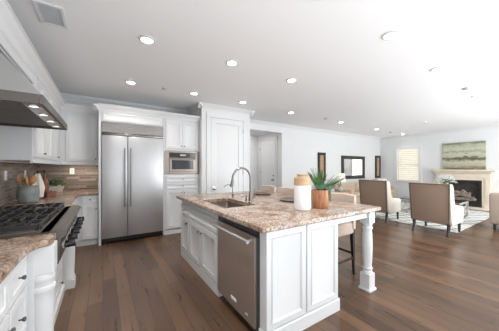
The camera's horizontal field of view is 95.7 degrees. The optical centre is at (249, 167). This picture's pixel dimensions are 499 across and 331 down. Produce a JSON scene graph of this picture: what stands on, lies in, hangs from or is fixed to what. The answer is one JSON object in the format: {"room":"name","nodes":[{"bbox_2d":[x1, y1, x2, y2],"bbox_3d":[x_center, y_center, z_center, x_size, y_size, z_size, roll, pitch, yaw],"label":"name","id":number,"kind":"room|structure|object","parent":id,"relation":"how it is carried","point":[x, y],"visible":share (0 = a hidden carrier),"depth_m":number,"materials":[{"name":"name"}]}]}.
{"room":"kitchen","nodes":[
{"label":"kitchen","id":0,"kind":"room"},
{"bbox_2d":[191,108,249,193],"bbox_3d":[-0.722,-0.010,5.443,1.220,2.700,0.820,0,0,-33],"label":"wall","id":1,"kind":"structure","parent":0,"point":[201,112],"depth_m":4.82,"materials":[{"name":"paint"}]},
{"bbox_2d":[206,112,245,193],"bbox_3d":[-0.496,0.075,5.086,1.000,2.530,0.024,0,0,-33],"label":"door frame","id":2,"kind":"structure","parent":1,"relation":"in","point":[209,115],"depth_m":4.85,"materials":[{"name":"white paint"}]},
{"bbox_2d":[211,117,243,192],"bbox_3d":[-0.468,0.120,5.066,0.816,2.420,0.084,0,0,-33],"label":"door","id":3,"kind":"structure","parent":2,"relation":"attached to","point":[226,135],"depth_m":5.08,"materials":[{"name":"white paint"}]},
{"bbox_2d":[64,100,379,189],"bbox_3d":[1.112,-0.010,7.192,11.650,2.700,0.120,0,0,-33],"label":"wall","id":4,"kind":"structure","parent":0,"point":[298,149],"depth_m":7.87,"materials":[{"name":"paint"}]},
{"bbox_2d":[37,163,98,190],"bbox_3d":[-3.352,0.153,4.220,0.903,0.546,0.011,0,0,-33],"label":"backsplash","id":5,"kind":"structure","parent":4,"relation":"attached to","point":[85,177],"depth_m":4.25,"materials":[{"name":"tile"}]},
{"bbox_2d":[60,103,98,164],"bbox_3d":[-3.243,-0.585,4.043,0.908,1.060,0.402,0,0,-33],"label":"upper cabinet","id":6,"kind":"object","parent":4,"relation":"attached to","point":[79,144],"visible":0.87,"depth_m":4.03,"materials":[{"name":"paint"}]},
{"bbox_2d":[60,93,380,139],"bbox_3d":[1.340,-1.312,6.729,11.530,0.095,0.905,0,0,-33],"label":"crown molding","id":7,"kind":"structure","parent":4,"relation":"attached to","point":[65,96],"depth_m":5.06,"materials":[{"name":"white paint"}]},
{"bbox_2d":[318,152,325,180],"bbox_3d":[2.572,-0.050,8.037,0.400,1.000,0.041,0,0,-33],"label":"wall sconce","id":8,"kind":"object","parent":4,"relation":"attached to","point":[321,156],"visible":0.62,"depth_m":8.05,"materials":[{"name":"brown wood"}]},
{"bbox_2d":[341,155,364,178],"bbox_3d":[4.184,-0.025,9.080,1.560,0.910,0.046,0,0,-33],"label":"wall mirror","id":9,"kind":"object","parent":4,"relation":"attached to","point":[353,167],"visible":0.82,"depth_m":9.06,"materials":[{"name":"brown wood"}]},
{"bbox_2d":[344,159,362,175],"bbox_3d":[4.177,-0.025,9.091,1.320,0.670,0.016,0,0,-33],"label":"mirror glass","id":10,"kind":"object","parent":9,"relation":"attached to","point":[352,167],"depth_m":9.08,"materials":[{"name":"white"}]},
{"bbox_2d":[375,156,380,177],"bbox_3d":[5.727,-0.050,10.083,0.420,1.000,0.041,0,0,-33],"label":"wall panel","id":11,"kind":"object","parent":4,"relation":"attached to","point":[377,158],"visible":1,"depth_m":10.07,"materials":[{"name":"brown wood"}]},
{"bbox_2d":[7,0,498,137],"bbox_3d":[3.284,-1.410,3.731,11.930,0.100,8.290,0,0,-33],"label":"ceiling","id":12,"kind":"structure","parent":0,"point":[337,55],"depth_m":2.76,"materials":[{"name":"paint"}]},
{"bbox_2d":[31,0,67,29],"bbox_3d":[-1.758,-1.352,2.006,0.202,0.014,0.350,0,0,-33],"label":"ceiling vent","id":13,"kind":"object","parent":12,"relation":"in","point":[49,14],"visible":1,"depth_m":1.99,"materials":[{"name":"white metal"}]},
{"bbox_2d":[125,80,136,83],"bbox_3d":[-1.873,-1.352,3.574,0.176,0.014,0.176,0,0,-33],"label":"recessed light","id":14,"kind":"object","parent":12,"relation":"in","point":[126,81],"visible":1,"depth_m":3.56,"materials":[{"name":"white"}]},
{"bbox_2d":[138,35,155,43],"bbox_3d":[-1.085,-1.352,2.392,0.176,0.014,0.176,0,0,-33],"label":"recessed light","id":15,"kind":"object","parent":12,"relation":"in","point":[146,39],"visible":1,"depth_m":2.37,"materials":[{"name":"white paint"}]},
{"bbox_2d":[225,59,238,65],"bbox_3d":[-0.226,-1.352,2.913,0.176,0.014,0.176,0,0,-33],"label":"recessed light","id":16,"kind":"object","parent":12,"relation":"in","point":[231,62],"visible":1,"depth_m":2.89,"materials":[{"name":"white"}]},
{"bbox_2d":[286,78,296,81],"bbox_3d":[0.649,-1.352,3.493,0.176,0.014,0.176,0,0,-33],"label":"recessed light","id":17,"kind":"object","parent":12,"relation":"in","point":[288,79],"visible":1,"depth_m":3.48,"materials":[{"name":"white"}]},
{"bbox_2d":[381,30,400,39],"bbox_3d":[1.442,-1.352,2.311,0.176,0.014,0.176,0,0,-33],"label":"recessed light","id":18,"kind":"object","parent":12,"relation":"in","point":[392,34],"visible":1,"depth_m":2.29,"materials":[{"name":"white"}]},
{"bbox_2d":[429,66,445,71],"bbox_3d":[2.583,-1.352,3.104,0.176,0.014,0.176,0,0,-33],"label":"recessed light","id":19,"kind":"object","parent":12,"relation":"in","point":[440,68],"visible":1,"depth_m":3.09,"materials":[{"name":"white"}]},
{"bbox_2d":[250,136,257,190],"bbox_3d":[-0.348,0.040,7.890,1.900,2.600,0.120,0,0,-33],"label":"wall","id":20,"kind":"structure","parent":0,"point":[253,139],"depth_m":8.16,"materials":[{"name":"paint"}]},
{"bbox_2d":[250,130,271,135],"bbox_3d":[-0.005,-1.210,7.362,1.900,0.100,1.380,0,0,-33],"label":"ceiling","id":21,"kind":"structure","parent":0,"point":[252,132],"depth_m":7.60,"materials":[{"name":"paint"}]},
{"bbox_2d":[258,133,278,191],"bbox_3d":[0.691,0.040,7.741,0.120,2.600,1.260,0,0,-33],"label":"door frame","id":22,"kind":"structure","parent":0,"point":[271,134],"depth_m":7.65,"materials":[{"name":"paint"}]},
{"bbox_2d":[260,136,276,191],"bbox_3d":[0.631,0.155,7.702,0.022,2.370,0.960,0,0,-33],"label":"hall door","id":23,"kind":"structure","parent":22,"relation":"in","point":[275,137],"depth_m":7.36,"materials":[{"name":"white paint"}]},
{"bbox_2d":[260,139,274,188],"bbox_3d":[0.587,0.200,7.681,0.110,2.260,0.812,0,0,-33],"label":"door","id":24,"kind":"structure","parent":23,"relation":"attached to","point":[267,149],"depth_m":7.65,"materials":[{"name":"white paint"}]},
{"bbox_2d":[54,200,498,330],"bbox_3d":[2.873,1.390,4.365,11.930,0.100,9.800,0,0,-33],"label":"floor","id":25,"kind":"structure","parent":0,"point":[426,279],"depth_m":2.53,"materials":[{"name":"brown wood"}]},
{"bbox_2d":[0,240,56,330],"bbox_3d":[-1.107,0.905,0.583,0.728,0.870,1.682,0,0,-33],"label":"base cabinet","id":26,"kind":"object","parent":25,"relation":"on","point":[27,294],"visible":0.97,"depth_m":1.32,"materials":[{"name":"paint"}]},
{"bbox_2d":[0,233,55,283],"bbox_3d":[-1.107,0.448,0.573,0.718,0.044,1.726,0,0,-33],"label":"countertop","id":27,"kind":"structure","parent":26,"relation":"on","point":[12,250],"depth_m":1.23,"materials":[{"name":"stone"}]},
{"bbox_2d":[0,202,83,263],"bbox_3d":[-1.864,0.501,1.831,0.794,0.293,1.196,0,0,-33],"label":"rangetop","id":28,"kind":"object","parent":27,"relation":"on","point":[16,221],"visible":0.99,"depth_m":1.72,"materials":[{"name":"metal"}]},
{"bbox_2d":[54,257,64,324],"bbox_3d":[-1.939,0.995,1.782,0.637,0.690,1.200,0,0,-33],"label":"base cabinet","id":29,"kind":"object","parent":25,"relation":"on","point":[60,287],"visible":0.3,"depth_m":2.21,"materials":[{"name":"paint"}]},
{"bbox_2d":[62,198,76,289],"bbox_3d":[-2.836,0.905,3.248,0.726,0.870,2.196,0,0,-33],"label":"base cabinet","id":30,"kind":"object","parent":25,"relation":"on","point":[68,257],"visible":0.14,"depth_m":2.50,"materials":[{"name":"paint"}]},
{"bbox_2d":[1,190,98,209],"bbox_3d":[-2.756,0.448,3.292,0.908,0.044,2.210,0,0,-33],"label":"countertop","id":31,"kind":"structure","parent":30,"relation":"on","point":[67,197],"depth_m":3.16,"materials":[{"name":"stone"}]},
{"bbox_2d":[16,185,39,202],"bbox_3d":[-2.734,0.323,2.792,0.208,0.204,0.208,0,0,-33],"label":"utensil crock","id":32,"kind":"object","parent":31,"relation":"on","point":[24,194],"visible":0.95,"depth_m":2.72,"materials":[{"name":"grey ceramic"}]},
{"bbox_2d":[17,175,21,186],"bbox_3d":[-2.764,0.239,2.728,0.031,0.317,0.093,0,0,3],"label":"wooden spatula","id":33,"kind":"object","parent":32,"relation":"in","point":[19,180],"visible":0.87,"depth_m":2.71,"materials":[{"name":"brown wood"}]},
{"bbox_2d":[29,175,36,185],"bbox_3d":[-2.697,0.244,2.802,0.095,0.307,0.032,0,0,-14],"label":"wooden spoon","id":34,"kind":"object","parent":32,"relation":"in","point":[33,178],"visible":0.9,"depth_m":2.80,"materials":[{"name":"brown wood"}]},
{"bbox_2d":[33,171,44,198],"bbox_3d":[-2.936,0.231,3.133,0.148,0.389,0.144,0,0,-33],"label":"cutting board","id":35,"kind":"object","parent":31,"relation":"on","point":[39,181],"visible":0.48,"depth_m":3.12,"materials":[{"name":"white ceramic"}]},
{"bbox_2d":[42,170,48,196],"bbox_3d":[-3.060,0.228,3.379,0.090,0.394,0.090,0,0,-33],"label":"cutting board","id":36,"kind":"object","parent":31,"relation":"on","point":[45,180],"visible":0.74,"depth_m":3.36,"materials":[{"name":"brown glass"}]},
{"bbox_2d":[45,190,56,197],"bbox_3d":[-2.909,0.376,3.310,0.110,0.099,0.120,0,0,37],"label":"wooden box","id":37,"kind":"object","parent":31,"relation":"on","point":[50,193],"visible":0.99,"depth_m":3.28,"materials":[{"name":"brown wood"}]},
{"bbox_2d":[48,177,70,191],"bbox_3d":[-3.455,0.290,3.917,0.569,0.270,0.298,0,0,-33],"label":"potted plant","id":38,"kind":"object","parent":31,"relation":"on","point":[53,185],"visible":0.58,"depth_m":3.94,"materials":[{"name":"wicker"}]},
{"bbox_2d":[49,185,64,191],"bbox_3d":[-3.454,0.369,3.922,0.378,0.111,0.163,0,0,-33],"label":"basket","id":39,"kind":"object","parent":38,"relation":"on","point":[59,188],"depth_m":3.92,"materials":[{"name":"wicker"}]},
{"bbox_2d":[76,194,98,246],"bbox_3d":[-2.937,0.905,4.118,0.313,0.870,0.626,0,0,-33],"label":"base cabinet","id":40,"kind":"object","parent":25,"relation":"on","point":[89,231],"visible":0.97,"depth_m":3.90,"materials":[{"name":"paint"}]},
{"bbox_2d":[92,102,165,244],"bbox_3d":[-2.344,0.120,4.422,1.178,2.440,0.761,0,0,-33],"label":"tall cabinet","id":41,"kind":"object","parent":25,"relation":"on","point":[107,113],"visible":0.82,"depth_m":4.13,"materials":[{"name":"paint"}]},
{"bbox_2d":[101,122,162,243],"bbox_3d":[-2.297,0.268,4.442,1.022,2.145,0.746,0,0,-33],"label":"refrigerator","id":42,"kind":"object","parent":25,"relation":"on","point":[131,155],"visible":1,"depth_m":4.16,"materials":[{"name":"grey metal"}]},
{"bbox_2d":[165,112,199,234],"bbox_3d":[-1.550,0.120,4.936,0.713,2.440,0.761,0,0,-33],"label":"tall cabinet","id":43,"kind":"object","parent":25,"relation":"on","point":[181,130],"visible":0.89,"depth_m":4.63,"materials":[{"name":"paint"}]},
{"bbox_2d":[165,150,198,173],"bbox_3d":[-1.490,-0.116,4.843,0.713,0.468,0.491,0,0,-33],"label":"microwave oven","id":44,"kind":"object","parent":43,"relation":"in","point":[176,162],"visible":1,"depth_m":4.66,"materials":[{"name":"grey metal"}]},
{"bbox_2d":[213,216,259,330],"bbox_3d":[0.099,0.912,2.183,0.689,0.855,0.706,0,0,-33],"label":"dishwasher","id":45,"kind":"object","parent":25,"relation":"on","point":[238,245],"visible":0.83,"depth_m":1.93,"materials":[{"name":"grey metal"}]},
{"bbox_2d":[261,185,275,191],"bbox_3d":[0.236,0.834,4.181,0.435,1.013,0.390,0,0,-33],"label":"counter stool","id":46,"kind":"object","parent":25,"relation":"on","point":[271,188],"visible":0.16,"depth_m":4.29,"materials":[{"name":"beige fabric"}]},
{"bbox_2d":[181,201,376,330],"bbox_3d":[0.158,0.905,2.962,1.558,0.870,2.160,0,0,-33],"label":"kitchen island","id":47,"kind":"object","parent":25,"relation":"on","point":[299,272],"visible":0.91,"depth_m":1.97,"materials":[{"name":"paint"}]},
{"bbox_2d":[176,190,380,233],"bbox_3d":[0.158,0.448,2.992,1.620,0.044,2.250,0,0,-33],"label":"island countertop","id":48,"kind":"structure","parent":47,"relation":"on","point":[267,213],"depth_m":2.27,"materials":[{"name":"stone"}]},
{"bbox_2d":[211,201,244,207],"bbox_3d":[-0.280,0.584,2.804,0.430,0.222,0.740,0,0,-33],"label":"sink","id":49,"kind":"object","parent":48,"relation":"in","point":[226,204],"visible":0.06,"depth_m":3.14,"materials":[{"name":"metal"}]},
{"bbox_2d":[230,167,254,202],"bbox_3d":[-0.082,0.207,2.734,0.340,0.438,0.060,0,0,-33],"label":"faucet","id":50,"kind":"object","parent":48,"relation":"on","point":[244,168],"visible":1,"depth_m":2.77,"materials":[{"name":"silver metal"}]},
{"bbox_2d":[253,192,270,194],"bbox_3d":[0.205,0.416,3.673,0.300,0.018,0.300,0,0,-33],"label":"round tray","id":51,"kind":"object","parent":48,"relation":"on","point":[256,193],"visible":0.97,"depth_m":3.70,"materials":[{"name":"brown wood"}]},
{"bbox_2d":[279,197,293,201],"bbox_3d":[0.587,0.416,2.955,0.400,0.018,0.400,0,0,-33],"label":"round tray","id":52,"kind":"object","parent":48,"relation":"on","point":[286,199],"visible":0.48,"depth_m":3.00,"materials":[{"name":"brown wood"}]},
{"bbox_2d":[294,174,310,210],"bbox_3d":[0.537,0.243,2.297,0.166,0.363,0.166,0,0,-33],"label":"vase","id":53,"kind":"object","parent":48,"relation":"on","point":[302,182],"visible":1,"depth_m":2.23,"materials":[{"name":"white ceramic"}]},
{"bbox_2d":[307,168,344,208],"bbox_3d":[0.824,0.208,2.409,0.385,0.434,0.340,0,0,31],"label":"potted plant","id":54,"kind":"object","parent":48,"relation":"on","point":[321,195],"visible":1,"depth_m":2.35,"materials":[{"name":"green plant"}]},
{"bbox_2d":[278,187,293,194],"bbox_3d":[0.508,0.834,3.762,0.435,1.013,0.390,0,0,-33],"label":"counter stool","id":55,"kind":"object","parent":25,"relation":"on","point":[288,190],"visible":0.13,"depth_m":3.88,"materials":[{"name":"beige fabric"}]},
{"bbox_2d":[331,192,355,274],"bbox_3d":[1.079,0.834,2.881,0.435,1.013,0.390,0,0,-33],"label":"counter stool","id":56,"kind":"object","parent":25,"relation":"on","point":[346,228],"visible":0.34,"depth_m":2.83,"materials":[{"name":"beige fabric"}]},
{"bbox_2d":[330,182,395,203],"bbox_3d":[4.405,0.950,8.647,3.080,0.780,0.880,0,0,-33],"label":"sofa","id":57,"kind":"object","parent":25,"relation":"on","point":[352,188],"visible":0.23,"depth_m":8.17,"materials":[{"name":"beige fabric"}]},
{"bbox_2d":[338,183,354,190],"bbox_3d":[3.575,0.720,8.300,0.868,0.320,0.180,0,0,-33],"label":"cushion","id":58,"kind":"object","parent":57,"relation":"on","point":[344,185],"depth_m":8.20,"materials":[{"name":"beige fabric"}]},
{"bbox_2d":[354,191,359,196],"bbox_3d":[3.738,0.930,8.048,0.880,0.140,0.600,0,0,-33],"label":"seat cushion","id":59,"kind":"object","parent":57,"relation":"on","point":[356,193],"depth_m":7.69,"materials":[{"name":"beige fabric"}]},
{"bbox_2d":[355,182,359,190],"bbox_3d":[4.320,0.720,8.783,0.868,0.320,0.180,0,0,-33],"label":"cushion","id":60,"kind":"object","parent":57,"relation":"on","point":[356,184],"depth_m":8.51,"materials":[{"name":"beige fabric"}]},
{"bbox_2d":[359,180,400,222],"bbox_3d":[3.397,0.827,5.907,0.803,1.042,0.700,0,0,-35],"label":"armchair","id":61,"kind":"object","parent":25,"relation":"on","point":[372,192],"visible":0.91,"depth_m":5.63,"materials":[{"name":"beige fabric"}]},
{"bbox_2d":[375,202,488,232],"bbox_3d":[5.100,1.333,6.720,3.630,0.012,2.570,0,0,-33],"label":"area rug","id":62,"kind":"object","parent":25,"relation":"on","point":[474,217],"visible":0.5,"depth_m":5.82,"materials":[{"name":"white carpet"}]},
{"bbox_2d":[399,196,468,218],"bbox_3d":[5.254,1.111,6.510,0.740,0.430,1.390,0,0,-33],"label":"coffee table","id":63,"kind":"object","parent":62,"relation":"on","point":[457,202],"visible":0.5,"depth_m":6.14,"materials":[{"name":"silver metal"}]},
{"bbox_2d":[433,175,457,183],"bbox_3d":[5.382,0.538,6.230,0.557,0.713,0.546,0,0,-33],"label":"flower arrangement","id":64,"kind":"object","parent":63,"relation":"on","point":[451,177],"visible":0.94,"depth_m":6.17,"materials":[{"name":"white plant"}]},
{"bbox_2d":[408,182,462,237],"bbox_3d":[3.922,0.827,4.765,0.803,1.042,0.700,0,0,-33],"label":"armchair","id":65,"kind":"object","parent":25,"relation":"on","point":[429,202],"visible":1,"depth_m":4.53,"materials":[{"name":"beige fabric"}]},
{"bbox_2d":[431,169,496,210],"bbox_3d":[7.217,0.697,7.735,0.566,1.284,1.610,0,0,-33],"label":"fireplace","id":66,"kind":"object","parent":25,"relation":"on","point":[473,186],"visible":0.65,"depth_m":7.59,"materials":[{"name":"beige stone"}]},
{"bbox_2d":[442,141,485,169],"bbox_3d":[7.427,-0.420,7.865,0.047,0.943,1.120,0,0,-33],"label":"painting","id":67,"kind":"object","parent":66,"relation":"on","point":[463,155],"visible":1,"depth_m":7.80,"materials":[{"name":"fabric"}]},
{"bbox_2d":[431,169,496,173],"bbox_3d":[7.313,0.120,7.797,0.336,0.130,1.610,0,0,-33],"label":"mantel shelf","id":68,"kind":"object","parent":66,"relation":"attached to","point":[438,171],"depth_m":7.70,"materials":[{"name":"beige stone"}]},
{"bbox_2d":[454,199,478,204],"bbox_3d":[7.386,1.202,7.845,0.130,0.175,0.970,0,0,-33],"label":"tray","id":69,"kind":"object","parent":66,"relation":"on","point":[471,202],"depth_m":7.59,"materials":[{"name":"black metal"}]},
{"bbox_2d":[489,193,498,229],"bbox_3d":[5.773,0.940,4.773,0.760,0.800,0.890,0,0,-33],"label":"tub chair","id":70,"kind":"object","parent":25,"relation":"on","point":[493,197],"visible":1,"depth_m":4.87,"materials":[{"name":"beige fabric"}]},
{"bbox_3d":[2.795,1.075,7.436,0.860,0.530,0.520,0,0,-33],"label":"side table","id":71,"kind":"object","parent":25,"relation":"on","visible":0},
{"bbox_2d":[325,178,339,191],"bbox_3d":[2.629,0.568,7.183,0.445,0.481,0.454,0,0,37],"label":"flower arrangement","id":72,"kind":"object","parent":71,"relation":"on","point":[332,179],"visible":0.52,"depth_m":7.15,"materials":[{"name":"white plant"}]},
{"bbox_2d":[336,173,345,192],"bbox_3d":[3.008,0.493,7.456,0.310,0.629,0.310,0,0,-33],"label":"table lamp","id":73,"kind":"object","parent":71,"relation":"on","point":[340,175],"visible":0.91,"depth_m":7.38,"materials":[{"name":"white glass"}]},
{"bbox_2d":[380,128,498,196],"bbox_3d":[8.150,-0.010,6.933,0.120,2.700,7.970,0,0,-33],"label":"wall","id":74,"kind":"structure","parent":0,"point":[432,145],"depth_m":8.62,"materials":[{"name":"paint"}]},
{"bbox_2d":[395,145,422,182],"bbox_3d":[6.548,-0.158,9.321,0.150,1.495,1.020,0,0,-33],"label":"window","id":75,"kind":"structure","parent":74,"relation":"in","point":[415,146],"depth_m":9.16,"materials":[{"name":"white paint"}]},
{"bbox_2d":[398,147,418,180],"bbox_3d":[6.559,-0.141,9.328,0.045,1.354,0.790,0,0,-33],"label":"window blind","id":76,"kind":"object","parent":75,"relation":"attached to","point":[414,155],"visible":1,"depth_m":9.32,"materials":[{"name":"white plastic"}]},
{"bbox_2d":[381,125,498,139],"bbox_3d":[8.064,-1.312,6.878,0.085,0.095,7.970,0,0,-33],"label":"crown molding","id":77,"kind":"structure","parent":74,"relation":"attached to","point":[493,126],"depth_m":8.27,"materials":[{"name":"white paint"}]},
{"bbox_3d":[-1.659,-0.010,0.647,0.120,2.700,8.090,0,0,-33],"label":"wall","id":78,"kind":"structure","parent":0,"visible":0},
{"bbox_2d":[0,162,36,205],"bbox_3d":[-2.346,0.003,1.828,0.011,0.846,5.120,0,0,-33],"label":"backsplash","id":79,"kind":"structure","parent":78,"relation":"attached to","point":[8,188],"depth_m":2.85,"materials":[{"name":"tile"}]},
{"bbox_2d":[0,0,42,83],"bbox_3d":[-2.040,-0.988,1.758,0.441,0.255,1.240,0,0,-33],"label":"upper cabinet","id":80,"kind":"object","parent":78,"relation":"attached to","point":[15,45],"visible":0.91,"depth_m":1.83,"materials":[{"name":"paint"}]},
{"bbox_2d":[0,64,65,164],"bbox_3d":[-2.876,-0.585,3.048,0.441,1.060,1.824,0,0,-33],"label":"upper cabinet","id":81,"kind":"object","parent":78,"relation":"attached to","point":[17,144],"visible":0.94,"depth_m":2.50,"materials":[{"name":"paint"}]},
{"bbox_2d":[0,161,32,163],"bbox_3d":[-2.908,-0.070,2.822,0.050,0.012,1.300,0,0,-33],"label":"light","id":82,"kind":"object","parent":81,"relation":"attached to","point":[0,161],"visible":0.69,"depth_m":2.68,"materials":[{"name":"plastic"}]},
{"bbox_2d":[0,52,66,129],"bbox_3d":[-1.957,-0.621,1.818,0.646,0.408,1.210,0,0,-33],"label":"range hood","id":83,"kind":"object","parent":78,"relation":"attached to","point":[22,104],"visible":1,"depth_m":1.56,"materials":[{"name":"metal"}]},
{"bbox_2d":[27,105,40,107],"bbox_3d":[-1.503,-0.430,1.576,0.071,0.005,0.071,0,0,-22],"label":"light","id":84,"kind":"object","parent":83,"relation":"attached to","point":[34,106],"depth_m":1.56,"materials":[{"name":"white"}]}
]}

